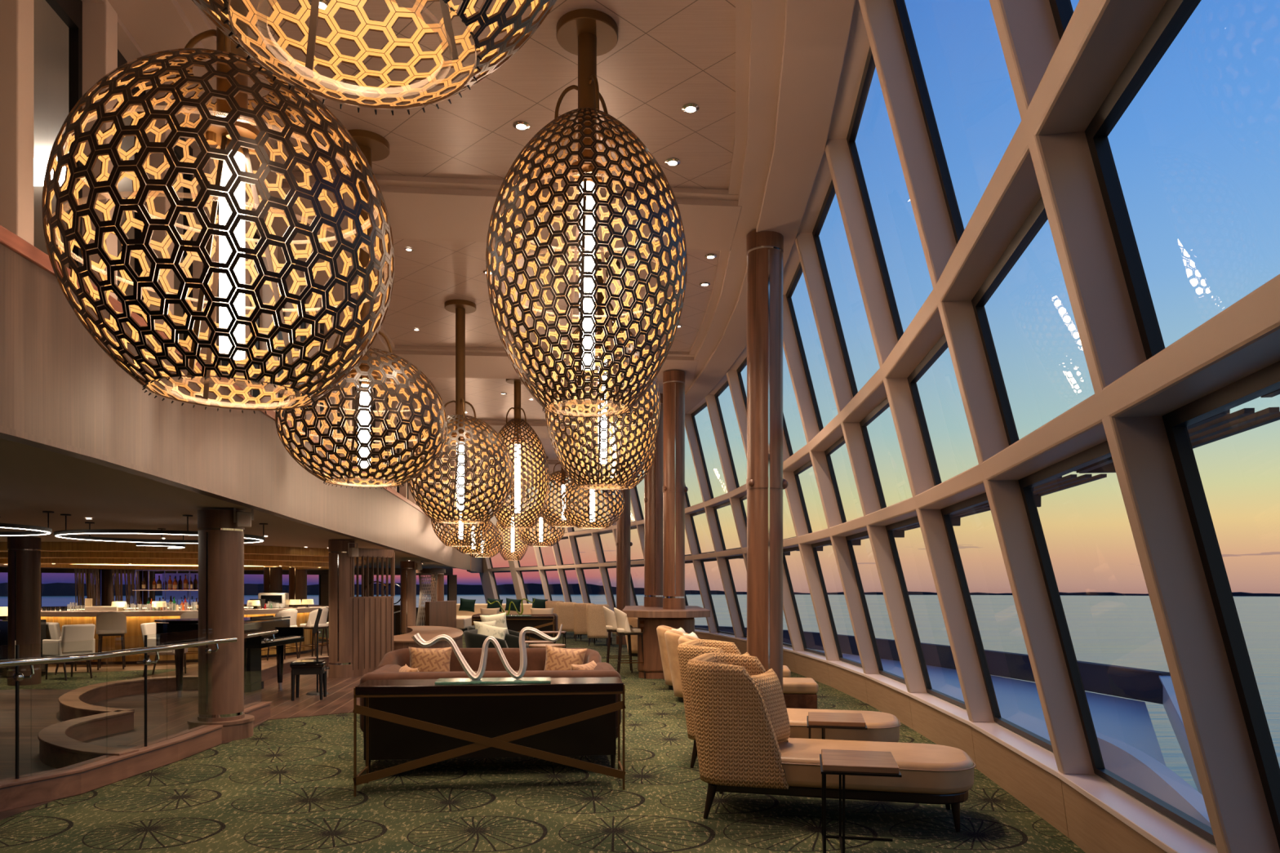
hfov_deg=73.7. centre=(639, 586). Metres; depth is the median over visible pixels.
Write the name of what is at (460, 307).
pendant lamp
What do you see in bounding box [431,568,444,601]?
column
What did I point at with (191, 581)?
bottle
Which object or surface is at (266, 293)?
trim
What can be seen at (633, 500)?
trim
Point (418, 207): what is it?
trim
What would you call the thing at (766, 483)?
column
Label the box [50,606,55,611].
tumbler
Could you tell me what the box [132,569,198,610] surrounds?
bar shelf
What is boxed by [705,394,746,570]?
trim
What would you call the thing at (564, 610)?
armchair
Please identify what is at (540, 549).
window
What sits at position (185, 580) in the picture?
bottle
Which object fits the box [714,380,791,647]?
window
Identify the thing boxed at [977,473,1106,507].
louvres
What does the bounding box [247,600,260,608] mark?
table lamp
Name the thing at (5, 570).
window
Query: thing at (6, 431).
trim
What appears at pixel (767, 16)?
trim
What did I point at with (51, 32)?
wall
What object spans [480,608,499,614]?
throw pillow
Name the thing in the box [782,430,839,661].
trim
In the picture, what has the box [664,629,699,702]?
tub chair
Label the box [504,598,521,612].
pillow
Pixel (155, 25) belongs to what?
trim
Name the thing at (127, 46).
trim
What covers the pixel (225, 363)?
window
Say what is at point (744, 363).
window
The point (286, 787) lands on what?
floor
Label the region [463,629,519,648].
tub chair
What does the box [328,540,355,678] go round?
column
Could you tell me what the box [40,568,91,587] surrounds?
window
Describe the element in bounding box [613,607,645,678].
bar stool
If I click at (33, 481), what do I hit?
ceiling
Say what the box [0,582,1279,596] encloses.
shore
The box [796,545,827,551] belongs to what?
louvres
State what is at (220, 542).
column
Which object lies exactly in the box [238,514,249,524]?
grille
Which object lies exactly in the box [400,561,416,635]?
column
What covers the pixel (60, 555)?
canopy
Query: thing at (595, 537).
trim
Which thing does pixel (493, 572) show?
window
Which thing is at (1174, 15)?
window
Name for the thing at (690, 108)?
recessed light
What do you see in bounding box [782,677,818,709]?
ottoman
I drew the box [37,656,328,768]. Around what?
wall
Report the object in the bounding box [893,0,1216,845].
window
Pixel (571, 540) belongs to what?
trim
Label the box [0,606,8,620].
table lamp
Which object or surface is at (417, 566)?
wall speaker
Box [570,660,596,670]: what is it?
pillow
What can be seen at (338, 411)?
window
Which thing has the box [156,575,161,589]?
bottle
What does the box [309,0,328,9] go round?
recessed light
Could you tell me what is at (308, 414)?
trim
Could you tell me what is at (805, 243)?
trim
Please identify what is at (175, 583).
bottle
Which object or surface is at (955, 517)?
louvres
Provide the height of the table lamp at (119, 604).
0.180 m
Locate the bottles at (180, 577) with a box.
[162,573,198,599]
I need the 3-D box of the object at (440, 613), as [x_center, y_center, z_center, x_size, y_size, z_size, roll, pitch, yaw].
[-6.100,0.975,26.200,0.164,1.050,2.195,0,0,9]
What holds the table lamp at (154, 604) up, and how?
on the bar
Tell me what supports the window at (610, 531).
in the window sill
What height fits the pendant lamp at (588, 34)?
2.605 m
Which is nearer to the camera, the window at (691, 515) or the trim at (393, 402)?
the trim at (393, 402)
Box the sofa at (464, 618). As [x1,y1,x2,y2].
[456,604,532,629]
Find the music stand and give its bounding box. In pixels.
[306,608,328,695]
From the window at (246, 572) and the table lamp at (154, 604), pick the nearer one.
the table lamp at (154, 604)
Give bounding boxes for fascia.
[0,243,470,569]
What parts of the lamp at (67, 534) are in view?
suspension rod, suspension rod, suspension rod, suspension rod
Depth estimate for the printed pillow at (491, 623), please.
14.73 m
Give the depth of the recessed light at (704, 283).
10.69 m
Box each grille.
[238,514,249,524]
[352,549,358,555]
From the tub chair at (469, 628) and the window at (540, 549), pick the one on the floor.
the tub chair at (469, 628)
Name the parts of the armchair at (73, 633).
leg, armrest, leg, seat, leg, backrest, leg, armrest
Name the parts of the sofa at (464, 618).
seat, backrest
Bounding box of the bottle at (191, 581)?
[187,577,192,589]
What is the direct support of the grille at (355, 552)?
attached to the wall speaker at (352, 552)
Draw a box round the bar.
[40,604,328,664]
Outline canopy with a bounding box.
[0,542,386,570]
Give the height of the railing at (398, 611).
0.864 m
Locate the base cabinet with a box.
[0,619,46,678]
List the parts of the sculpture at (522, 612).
plate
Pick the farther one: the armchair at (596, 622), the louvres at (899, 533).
the armchair at (596, 622)
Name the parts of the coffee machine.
panel, cup rail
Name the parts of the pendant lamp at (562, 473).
stem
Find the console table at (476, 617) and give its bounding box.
[471,615,554,644]
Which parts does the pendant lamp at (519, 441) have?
stem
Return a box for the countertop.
[40,604,328,614]
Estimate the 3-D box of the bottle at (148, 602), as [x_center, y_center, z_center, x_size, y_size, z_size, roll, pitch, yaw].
[-11.025,0.385,19.150,0.076,0.270,0.078,0,0,0]
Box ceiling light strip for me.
[34,158,66,186]
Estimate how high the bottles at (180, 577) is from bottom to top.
0.600 m
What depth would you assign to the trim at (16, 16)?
4.46 m
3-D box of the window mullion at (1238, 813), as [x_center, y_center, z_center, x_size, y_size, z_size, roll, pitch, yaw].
[1.722,-1.302,3.253,1.418,4.835,0.100,0,0,10]
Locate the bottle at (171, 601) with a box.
[168,595,173,609]
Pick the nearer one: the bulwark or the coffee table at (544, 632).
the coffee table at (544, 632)
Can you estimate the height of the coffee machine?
0.366 m
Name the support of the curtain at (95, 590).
hanging from the canopy
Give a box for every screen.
[248,599,265,608]
[350,547,395,676]
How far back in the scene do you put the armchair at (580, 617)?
23.07 m
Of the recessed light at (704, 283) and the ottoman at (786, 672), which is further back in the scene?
the ottoman at (786, 672)
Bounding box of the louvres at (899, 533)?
[866,524,919,537]
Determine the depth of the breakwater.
17.98 m
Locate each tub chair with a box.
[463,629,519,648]
[466,625,528,648]
[625,617,637,656]
[656,625,688,690]
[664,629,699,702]
[678,635,698,644]
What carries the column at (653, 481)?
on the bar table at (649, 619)
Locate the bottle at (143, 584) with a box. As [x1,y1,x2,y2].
[141,577,146,589]
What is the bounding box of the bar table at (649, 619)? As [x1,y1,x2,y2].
[622,605,710,679]
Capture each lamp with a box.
[0,511,53,536]
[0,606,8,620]
[41,0,394,413]
[53,514,267,543]
[111,601,126,611]
[136,528,185,548]
[151,601,166,610]
[191,0,556,115]
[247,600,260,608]
[275,128,448,488]
[288,600,301,608]
[301,599,313,607]
[406,299,512,525]
[431,482,490,546]
[448,455,497,553]
[461,470,504,557]
[484,378,549,528]
[485,8,687,420]
[495,473,529,560]
[516,455,564,546]
[536,438,590,527]
[544,257,660,491]
[560,432,624,528]
[570,360,655,489]
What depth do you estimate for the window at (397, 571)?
35.91 m
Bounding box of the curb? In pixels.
[0,702,271,812]
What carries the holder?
on the bar
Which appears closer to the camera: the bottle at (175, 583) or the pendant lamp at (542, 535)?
the bottle at (175, 583)
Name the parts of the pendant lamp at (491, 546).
stem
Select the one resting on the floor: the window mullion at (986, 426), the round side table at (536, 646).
the round side table at (536, 646)
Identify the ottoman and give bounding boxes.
[782,665,791,677]
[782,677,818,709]
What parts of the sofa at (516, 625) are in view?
panel, backrest, armrest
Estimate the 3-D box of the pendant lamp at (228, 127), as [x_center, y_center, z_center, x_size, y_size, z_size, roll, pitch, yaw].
[-1.830,-2.322,3.830,1.399,2.955,1.399,0,0,0]
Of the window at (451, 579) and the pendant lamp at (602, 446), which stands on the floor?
the window at (451, 579)
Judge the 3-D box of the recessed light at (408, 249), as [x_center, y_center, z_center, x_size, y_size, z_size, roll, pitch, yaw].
[-2.600,-3.792,9.600,0.096,0.009,0.096,0,0,0]
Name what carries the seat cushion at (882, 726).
on the chaise longue at (882, 726)
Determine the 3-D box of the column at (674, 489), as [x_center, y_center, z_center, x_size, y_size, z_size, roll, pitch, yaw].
[0.572,-1.630,14.689,0.419,4.100,0.386,0,0,-40]
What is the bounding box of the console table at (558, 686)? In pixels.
[352,677,626,796]
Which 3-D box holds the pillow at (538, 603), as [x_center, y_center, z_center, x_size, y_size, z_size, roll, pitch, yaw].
[-3.580,0.660,30.400,0.602,0.507,0.213,0,0,-4]
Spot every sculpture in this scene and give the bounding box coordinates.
[364,581,400,604]
[411,624,562,684]
[486,598,534,616]
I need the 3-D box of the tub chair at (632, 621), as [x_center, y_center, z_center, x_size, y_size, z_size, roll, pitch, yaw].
[0.054,1.043,18.579,0.870,0.914,0.780,0,0,4]
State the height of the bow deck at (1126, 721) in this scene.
0.300 m
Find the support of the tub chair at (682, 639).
on the floor
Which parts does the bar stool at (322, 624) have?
leg, leg, seat, seat rail, leg, backrest, leg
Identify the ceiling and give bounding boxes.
[0,438,453,568]
[204,0,735,488]
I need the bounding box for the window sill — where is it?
[612,631,1166,852]
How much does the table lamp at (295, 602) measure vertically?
0.180 m
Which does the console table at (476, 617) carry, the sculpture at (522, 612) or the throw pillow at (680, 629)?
the sculpture at (522, 612)
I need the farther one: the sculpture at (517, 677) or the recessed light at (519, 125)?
the recessed light at (519, 125)
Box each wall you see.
[34,0,354,462]
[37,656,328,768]
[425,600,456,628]
[466,488,484,573]
[486,0,870,495]
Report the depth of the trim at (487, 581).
36.23 m
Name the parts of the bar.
kick plate, foot rail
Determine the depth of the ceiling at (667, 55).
6.99 m
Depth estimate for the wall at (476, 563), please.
34.12 m
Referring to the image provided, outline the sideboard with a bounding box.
[393,604,400,635]
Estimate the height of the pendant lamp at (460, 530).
2.836 m
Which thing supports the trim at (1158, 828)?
on the window sill
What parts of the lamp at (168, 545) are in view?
suspension rod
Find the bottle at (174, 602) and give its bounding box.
[172,596,176,606]
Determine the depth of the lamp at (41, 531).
8.72 m
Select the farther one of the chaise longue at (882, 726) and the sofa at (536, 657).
the sofa at (536, 657)
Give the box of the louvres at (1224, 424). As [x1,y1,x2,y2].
[1073,407,1279,473]
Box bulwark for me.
[694,625,1170,704]
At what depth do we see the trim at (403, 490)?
17.75 m
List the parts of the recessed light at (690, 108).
bulb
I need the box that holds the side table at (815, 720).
[807,711,867,739]
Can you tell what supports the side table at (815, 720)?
on the floor
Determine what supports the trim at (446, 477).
attached to the fascia
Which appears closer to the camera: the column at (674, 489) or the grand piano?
the grand piano
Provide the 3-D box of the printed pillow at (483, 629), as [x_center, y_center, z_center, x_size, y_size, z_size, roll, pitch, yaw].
[-2.480,0.840,14.200,0.596,0.509,0.246,0,0,-24]
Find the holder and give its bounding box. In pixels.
[84,598,92,606]
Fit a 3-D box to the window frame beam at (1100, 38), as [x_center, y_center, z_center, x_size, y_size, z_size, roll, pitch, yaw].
[-0.781,-1.770,17.443,5.098,0.115,39.385,0,0,-11]
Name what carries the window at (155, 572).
on the floor
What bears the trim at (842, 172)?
attached to the window sill
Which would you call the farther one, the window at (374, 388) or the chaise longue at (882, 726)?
the window at (374, 388)
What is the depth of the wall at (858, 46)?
6.81 m
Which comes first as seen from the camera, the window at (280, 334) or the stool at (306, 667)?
the window at (280, 334)
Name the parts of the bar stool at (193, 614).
backrest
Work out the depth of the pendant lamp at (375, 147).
7.08 m
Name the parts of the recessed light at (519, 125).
bulb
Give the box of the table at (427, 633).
[393,626,462,650]
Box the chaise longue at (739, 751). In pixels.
[686,652,975,832]
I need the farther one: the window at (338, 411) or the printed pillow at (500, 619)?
the printed pillow at (500, 619)
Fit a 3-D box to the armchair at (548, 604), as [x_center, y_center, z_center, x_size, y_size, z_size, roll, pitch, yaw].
[-2.633,0.978,27.066,0.610,1.052,0.740,0,0,10]
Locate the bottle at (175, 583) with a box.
[172,577,177,589]
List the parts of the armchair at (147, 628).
backrest, leg, armrest, seat, leg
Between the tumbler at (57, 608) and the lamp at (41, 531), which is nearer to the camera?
the lamp at (41, 531)
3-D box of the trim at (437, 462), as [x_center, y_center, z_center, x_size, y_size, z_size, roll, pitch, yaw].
[-5.818,-2.715,24.320,0.220,1.970,0.155,0,0,-8]
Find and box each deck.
[817,650,1165,765]
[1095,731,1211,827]
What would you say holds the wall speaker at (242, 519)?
attached to the column at (220, 542)
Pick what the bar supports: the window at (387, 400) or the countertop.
the countertop
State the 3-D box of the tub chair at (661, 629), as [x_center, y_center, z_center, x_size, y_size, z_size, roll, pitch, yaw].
[0.684,1.043,12.599,0.870,0.914,0.780,0,0,4]
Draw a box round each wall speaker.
[233,507,253,528]
[347,542,358,556]
[414,560,422,569]
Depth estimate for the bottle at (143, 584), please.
19.08 m
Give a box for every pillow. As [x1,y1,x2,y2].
[399,664,418,671]
[408,646,452,671]
[458,598,475,612]
[473,620,495,629]
[477,622,507,639]
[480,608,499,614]
[480,612,509,634]
[486,598,503,612]
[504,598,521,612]
[530,608,553,614]
[531,598,547,608]
[544,644,586,670]
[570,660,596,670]
[671,627,685,633]
[682,631,697,638]
[750,668,790,742]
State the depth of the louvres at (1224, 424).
3.56 m
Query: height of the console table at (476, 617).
0.786 m
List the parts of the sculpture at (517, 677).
plate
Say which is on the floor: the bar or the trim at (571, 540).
the bar
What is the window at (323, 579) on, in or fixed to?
on the floor
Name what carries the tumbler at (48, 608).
on the bar
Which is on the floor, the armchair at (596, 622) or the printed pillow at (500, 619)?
the armchair at (596, 622)
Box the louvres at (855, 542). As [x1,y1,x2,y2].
[829,537,869,545]
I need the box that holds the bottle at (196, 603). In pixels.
[194,598,198,609]
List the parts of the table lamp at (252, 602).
lamp shade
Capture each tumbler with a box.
[46,606,50,611]
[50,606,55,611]
[55,606,59,611]
[62,606,67,611]
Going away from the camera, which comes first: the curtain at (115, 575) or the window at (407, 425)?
the window at (407, 425)
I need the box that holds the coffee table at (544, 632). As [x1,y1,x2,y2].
[525,631,566,648]
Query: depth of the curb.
6.62 m
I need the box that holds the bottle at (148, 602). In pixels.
[146,597,150,609]
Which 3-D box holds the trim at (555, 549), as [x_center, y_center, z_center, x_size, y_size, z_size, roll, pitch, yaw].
[-3.008,-1.302,30.679,1.418,4.835,0.100,0,0,-27]
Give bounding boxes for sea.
[0,594,1279,791]
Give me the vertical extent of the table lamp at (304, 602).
0.180 m
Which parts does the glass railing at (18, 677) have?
post, handrail, post, handrail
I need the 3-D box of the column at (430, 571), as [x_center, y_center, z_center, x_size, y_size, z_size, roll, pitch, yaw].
[-6.450,0.476,26.000,1.040,2.013,1.040,0,0,0]
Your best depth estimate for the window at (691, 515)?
20.26 m
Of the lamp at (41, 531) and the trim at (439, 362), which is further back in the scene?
the trim at (439, 362)
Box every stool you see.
[95,611,126,670]
[180,610,198,666]
[266,608,298,660]
[289,659,329,701]
[298,608,328,657]
[320,622,328,655]
[603,606,632,672]
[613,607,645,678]
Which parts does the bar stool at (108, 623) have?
leg, leg, seat, backrest, seat rail, leg, leg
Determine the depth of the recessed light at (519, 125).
7.02 m
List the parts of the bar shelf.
shelf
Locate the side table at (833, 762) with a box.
[819,749,902,852]
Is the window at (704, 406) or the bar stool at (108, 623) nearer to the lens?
the bar stool at (108, 623)
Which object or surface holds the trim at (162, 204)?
attached to the fascia
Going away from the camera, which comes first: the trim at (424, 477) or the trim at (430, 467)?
the trim at (424, 477)
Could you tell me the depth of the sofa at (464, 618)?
30.42 m
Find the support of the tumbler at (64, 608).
on the bar
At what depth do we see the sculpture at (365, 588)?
25.35 m
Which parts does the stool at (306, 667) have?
leg, leg, seat, leg, leg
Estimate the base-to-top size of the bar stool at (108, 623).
1.055 m
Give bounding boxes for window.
[0,567,41,619]
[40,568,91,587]
[45,0,82,269]
[114,569,155,601]
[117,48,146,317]
[154,571,198,573]
[173,128,192,350]
[217,196,229,379]
[244,570,263,574]
[249,225,259,397]
[277,260,284,417]
[282,569,328,605]
[300,289,306,432]
[320,323,324,444]
[324,568,371,622]
[337,353,340,455]
[368,568,400,575]
[369,381,375,477]
[384,395,388,485]
[396,417,399,493]
[407,425,408,499]
[416,568,457,622]
[486,495,510,599]
[503,489,538,604]
[524,484,557,600]
[547,480,575,602]
[560,471,599,603]
[582,470,616,608]
[606,460,644,605]
[630,448,644,527]
[684,484,734,635]
[684,554,708,631]
[691,402,746,637]
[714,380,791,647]
[736,356,825,656]
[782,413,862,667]
[786,262,905,683]
[812,179,966,709]
[846,46,1053,751]
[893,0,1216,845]
[1048,0,1279,848]
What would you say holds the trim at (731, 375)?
attached to the window sill
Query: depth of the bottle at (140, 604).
19.03 m
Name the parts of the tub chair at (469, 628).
backrest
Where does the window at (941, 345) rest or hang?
in the window sill
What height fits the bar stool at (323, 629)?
1.055 m
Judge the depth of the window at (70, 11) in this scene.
5.30 m
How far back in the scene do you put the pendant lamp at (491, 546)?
24.76 m
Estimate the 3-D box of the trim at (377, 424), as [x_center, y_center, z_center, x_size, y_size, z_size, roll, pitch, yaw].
[-4.677,-2.715,15.220,0.220,1.970,0.155,0,0,-8]
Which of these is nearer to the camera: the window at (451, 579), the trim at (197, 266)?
the trim at (197, 266)
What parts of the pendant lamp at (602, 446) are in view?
stem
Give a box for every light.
[80,564,262,566]
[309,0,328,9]
[404,247,413,251]
[513,120,529,130]
[665,157,679,165]
[682,102,698,113]
[699,281,710,286]
[704,253,716,258]
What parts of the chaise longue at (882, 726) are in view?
leg, backrest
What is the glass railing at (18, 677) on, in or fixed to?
on the curb
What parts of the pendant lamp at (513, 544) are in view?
stem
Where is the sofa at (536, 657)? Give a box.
[376,648,601,671]
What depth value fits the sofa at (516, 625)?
20.99 m
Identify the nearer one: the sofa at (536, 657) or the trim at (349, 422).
the sofa at (536, 657)
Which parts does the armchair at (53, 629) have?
backrest, leg, leg, leg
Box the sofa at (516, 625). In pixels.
[471,613,557,644]
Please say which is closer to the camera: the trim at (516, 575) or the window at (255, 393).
the window at (255, 393)
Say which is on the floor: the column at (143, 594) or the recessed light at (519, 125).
the column at (143, 594)
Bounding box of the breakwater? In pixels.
[1159,675,1202,795]
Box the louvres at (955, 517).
[912,506,990,526]
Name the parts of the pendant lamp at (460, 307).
stem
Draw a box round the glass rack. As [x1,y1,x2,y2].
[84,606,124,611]
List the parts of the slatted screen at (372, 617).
frame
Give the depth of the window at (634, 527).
25.61 m
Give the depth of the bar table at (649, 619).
13.82 m
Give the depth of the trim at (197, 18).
5.88 m
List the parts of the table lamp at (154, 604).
lamp shade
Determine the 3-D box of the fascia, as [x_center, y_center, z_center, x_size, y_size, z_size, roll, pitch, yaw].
[-4.447,-1.135,14.616,0.573,1.030,35.393,0,0,-6]
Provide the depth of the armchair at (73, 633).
13.67 m
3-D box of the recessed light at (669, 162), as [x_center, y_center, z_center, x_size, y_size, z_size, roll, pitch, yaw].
[0.292,-3.792,7.629,0.136,0.015,0.136,0,0,0]
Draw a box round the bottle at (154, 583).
[152,577,156,589]
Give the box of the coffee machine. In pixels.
[257,591,288,608]
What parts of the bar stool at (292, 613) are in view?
leg, leg, backrest, leg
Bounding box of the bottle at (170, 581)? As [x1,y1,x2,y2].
[167,575,172,589]
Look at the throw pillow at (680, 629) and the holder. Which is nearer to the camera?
the throw pillow at (680, 629)
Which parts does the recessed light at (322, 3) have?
bulb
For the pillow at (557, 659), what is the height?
0.446 m
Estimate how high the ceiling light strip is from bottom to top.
0.100 m
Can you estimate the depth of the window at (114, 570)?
31.73 m
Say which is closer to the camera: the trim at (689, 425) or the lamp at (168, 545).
the lamp at (168, 545)
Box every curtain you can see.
[74,568,100,610]
[111,569,139,609]
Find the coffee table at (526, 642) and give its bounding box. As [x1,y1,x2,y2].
[524,640,555,644]
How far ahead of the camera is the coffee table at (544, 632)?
17.55 m
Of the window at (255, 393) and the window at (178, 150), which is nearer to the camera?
the window at (178, 150)
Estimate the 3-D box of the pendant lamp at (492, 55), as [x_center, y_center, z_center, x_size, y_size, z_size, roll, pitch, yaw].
[-0.810,-2.672,2.450,1.399,2.255,1.399,0,0,17]
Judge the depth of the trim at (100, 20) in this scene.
5.35 m
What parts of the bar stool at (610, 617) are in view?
leg, leg, backrest, seat, leg, leg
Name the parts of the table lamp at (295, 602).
lamp shade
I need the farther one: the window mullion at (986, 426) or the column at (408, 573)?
the column at (408, 573)
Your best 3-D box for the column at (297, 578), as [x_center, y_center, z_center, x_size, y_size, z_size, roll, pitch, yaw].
[-8.738,0.410,21.800,0.443,2.180,0.443,0,0,0]
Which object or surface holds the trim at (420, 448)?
attached to the fascia
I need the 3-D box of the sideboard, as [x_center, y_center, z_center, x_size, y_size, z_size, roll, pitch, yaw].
[-7.850,1.030,25.500,1.500,0.940,0.500,0,0,0]
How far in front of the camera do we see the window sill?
6.27 m
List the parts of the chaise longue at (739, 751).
leg, backrest, frame, leg, leg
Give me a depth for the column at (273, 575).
21.12 m
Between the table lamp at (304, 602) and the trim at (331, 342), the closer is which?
the trim at (331, 342)
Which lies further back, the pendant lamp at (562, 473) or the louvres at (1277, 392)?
the pendant lamp at (562, 473)
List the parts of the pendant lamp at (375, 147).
stem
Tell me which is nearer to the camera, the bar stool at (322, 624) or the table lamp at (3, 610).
the table lamp at (3, 610)
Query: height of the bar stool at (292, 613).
1.055 m
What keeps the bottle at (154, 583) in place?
on the bar shelf
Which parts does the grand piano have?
leg, lid, leg, leg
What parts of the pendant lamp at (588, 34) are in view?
stem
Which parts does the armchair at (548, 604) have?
backrest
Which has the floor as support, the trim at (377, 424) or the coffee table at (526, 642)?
the coffee table at (526, 642)
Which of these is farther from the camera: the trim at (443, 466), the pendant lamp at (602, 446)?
the trim at (443, 466)
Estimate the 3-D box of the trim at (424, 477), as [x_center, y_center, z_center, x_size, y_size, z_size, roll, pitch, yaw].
[-5.478,-2.715,21.720,0.220,1.970,0.155,0,0,-8]
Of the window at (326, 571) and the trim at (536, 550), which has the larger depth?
the window at (326, 571)
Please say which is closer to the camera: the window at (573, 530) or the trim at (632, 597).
the trim at (632, 597)
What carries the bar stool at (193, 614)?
on the floor
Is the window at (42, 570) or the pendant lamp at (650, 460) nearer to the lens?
the pendant lamp at (650, 460)
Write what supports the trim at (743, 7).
attached to the wall at (858, 46)
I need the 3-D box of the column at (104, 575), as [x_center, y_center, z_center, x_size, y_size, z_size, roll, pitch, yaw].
[-14.732,0.410,23.500,0.391,2.180,0.392,0,0,0]
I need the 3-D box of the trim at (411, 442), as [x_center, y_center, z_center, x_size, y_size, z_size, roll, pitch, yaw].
[-5.145,-2.715,19.120,0.220,1.970,0.155,0,0,-8]
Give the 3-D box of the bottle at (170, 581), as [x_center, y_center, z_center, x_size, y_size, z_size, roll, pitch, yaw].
[-10.585,-0.086,19.220,0.095,0.325,0.092,0,0,26]
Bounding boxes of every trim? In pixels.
[0,0,34,245]
[0,225,450,532]
[0,425,471,570]
[80,0,453,475]
[82,0,117,300]
[107,0,479,492]
[133,82,173,333]
[177,0,476,483]
[182,146,216,362]
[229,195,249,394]
[251,237,277,411]
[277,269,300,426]
[281,170,742,251]
[306,293,319,440]
[324,318,337,449]
[340,342,351,457]
[370,382,384,483]
[388,395,396,491]
[391,345,698,382]
[399,408,407,498]
[408,421,415,503]
[416,433,422,506]
[423,443,429,511]
[429,451,435,510]
[435,460,439,519]
[440,418,639,439]
[440,463,444,524]
[444,470,449,528]
[464,459,574,471]
[466,502,497,604]
[483,274,1279,571]
[484,0,751,488]
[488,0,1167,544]
[493,0,786,490]
[493,0,855,493]
[497,493,527,604]
[520,487,550,600]
[544,500,570,602]
[555,476,588,603]
[577,471,614,612]
[601,464,635,605]
[630,487,644,557]
[684,413,743,637]
[684,495,717,632]
[694,629,1217,852]
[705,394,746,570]
[726,369,804,651]
[782,294,880,674]
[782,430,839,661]
[795,232,928,693]
[825,138,995,722]
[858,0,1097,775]
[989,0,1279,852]
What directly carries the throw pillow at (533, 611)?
on the sofa at (516, 625)
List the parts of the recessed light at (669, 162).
bulb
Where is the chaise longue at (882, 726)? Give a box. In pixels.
[677,639,900,768]
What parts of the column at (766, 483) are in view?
knob, knob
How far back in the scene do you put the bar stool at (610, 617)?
14.82 m
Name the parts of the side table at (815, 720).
leg, tray frame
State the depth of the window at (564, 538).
30.65 m
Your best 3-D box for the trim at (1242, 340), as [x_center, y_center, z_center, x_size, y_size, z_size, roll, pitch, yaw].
[-0.531,-0.690,17.493,5.121,0.115,39.603,0,0,-11]
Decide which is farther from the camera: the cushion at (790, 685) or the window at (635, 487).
the window at (635, 487)
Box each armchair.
[42,623,95,680]
[46,622,88,675]
[140,622,187,676]
[545,600,566,634]
[555,602,579,638]
[573,603,596,641]
[586,604,612,646]
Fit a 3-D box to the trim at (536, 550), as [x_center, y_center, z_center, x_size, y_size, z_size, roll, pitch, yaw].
[-3.869,-1.302,32.263,1.418,4.835,0.100,0,0,-32]
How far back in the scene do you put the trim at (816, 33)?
6.79 m
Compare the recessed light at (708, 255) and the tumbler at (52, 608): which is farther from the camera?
the tumbler at (52, 608)
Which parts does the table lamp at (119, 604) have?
lamp shade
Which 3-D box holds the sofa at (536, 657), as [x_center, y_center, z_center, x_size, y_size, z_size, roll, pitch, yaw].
[-1.680,1.109,9.570,2.480,0.781,0.940,0,0,0]
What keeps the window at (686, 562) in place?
in the window sill
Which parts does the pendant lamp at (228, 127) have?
stem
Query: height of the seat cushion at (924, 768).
0.188 m
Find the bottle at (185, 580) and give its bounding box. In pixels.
[182,574,187,589]
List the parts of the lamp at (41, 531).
suspension rod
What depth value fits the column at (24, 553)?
12.95 m
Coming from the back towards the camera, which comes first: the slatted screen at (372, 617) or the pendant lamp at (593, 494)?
the pendant lamp at (593, 494)
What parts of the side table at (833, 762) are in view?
leg, leg, leg, leg, tray frame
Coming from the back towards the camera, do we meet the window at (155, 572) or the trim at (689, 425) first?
the window at (155, 572)
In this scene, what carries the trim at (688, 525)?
attached to the window sill
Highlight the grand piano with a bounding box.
[154,615,304,699]
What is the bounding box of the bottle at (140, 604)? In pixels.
[138,597,142,609]
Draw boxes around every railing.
[0,622,278,778]
[393,610,400,635]
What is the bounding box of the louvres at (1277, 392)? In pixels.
[1261,388,1279,397]
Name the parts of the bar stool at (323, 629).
leg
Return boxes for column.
[7,537,41,685]
[97,568,113,605]
[138,570,154,604]
[197,509,244,721]
[262,565,282,592]
[288,566,306,603]
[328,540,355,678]
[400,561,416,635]
[416,568,445,626]
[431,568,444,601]
[616,445,632,644]
[644,392,663,607]
[662,369,688,609]
[746,229,788,690]
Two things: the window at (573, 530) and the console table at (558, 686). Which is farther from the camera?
the window at (573, 530)
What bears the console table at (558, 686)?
on the floor
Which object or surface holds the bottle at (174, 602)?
on the bar shelf
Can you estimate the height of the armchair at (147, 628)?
0.891 m
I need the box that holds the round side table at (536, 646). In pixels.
[528,644,565,648]
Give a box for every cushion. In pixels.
[691,708,899,742]
[704,737,973,794]
[782,677,818,693]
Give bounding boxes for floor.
[0,622,1084,852]
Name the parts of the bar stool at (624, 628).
leg, leg, backrest, seat, seat rail, leg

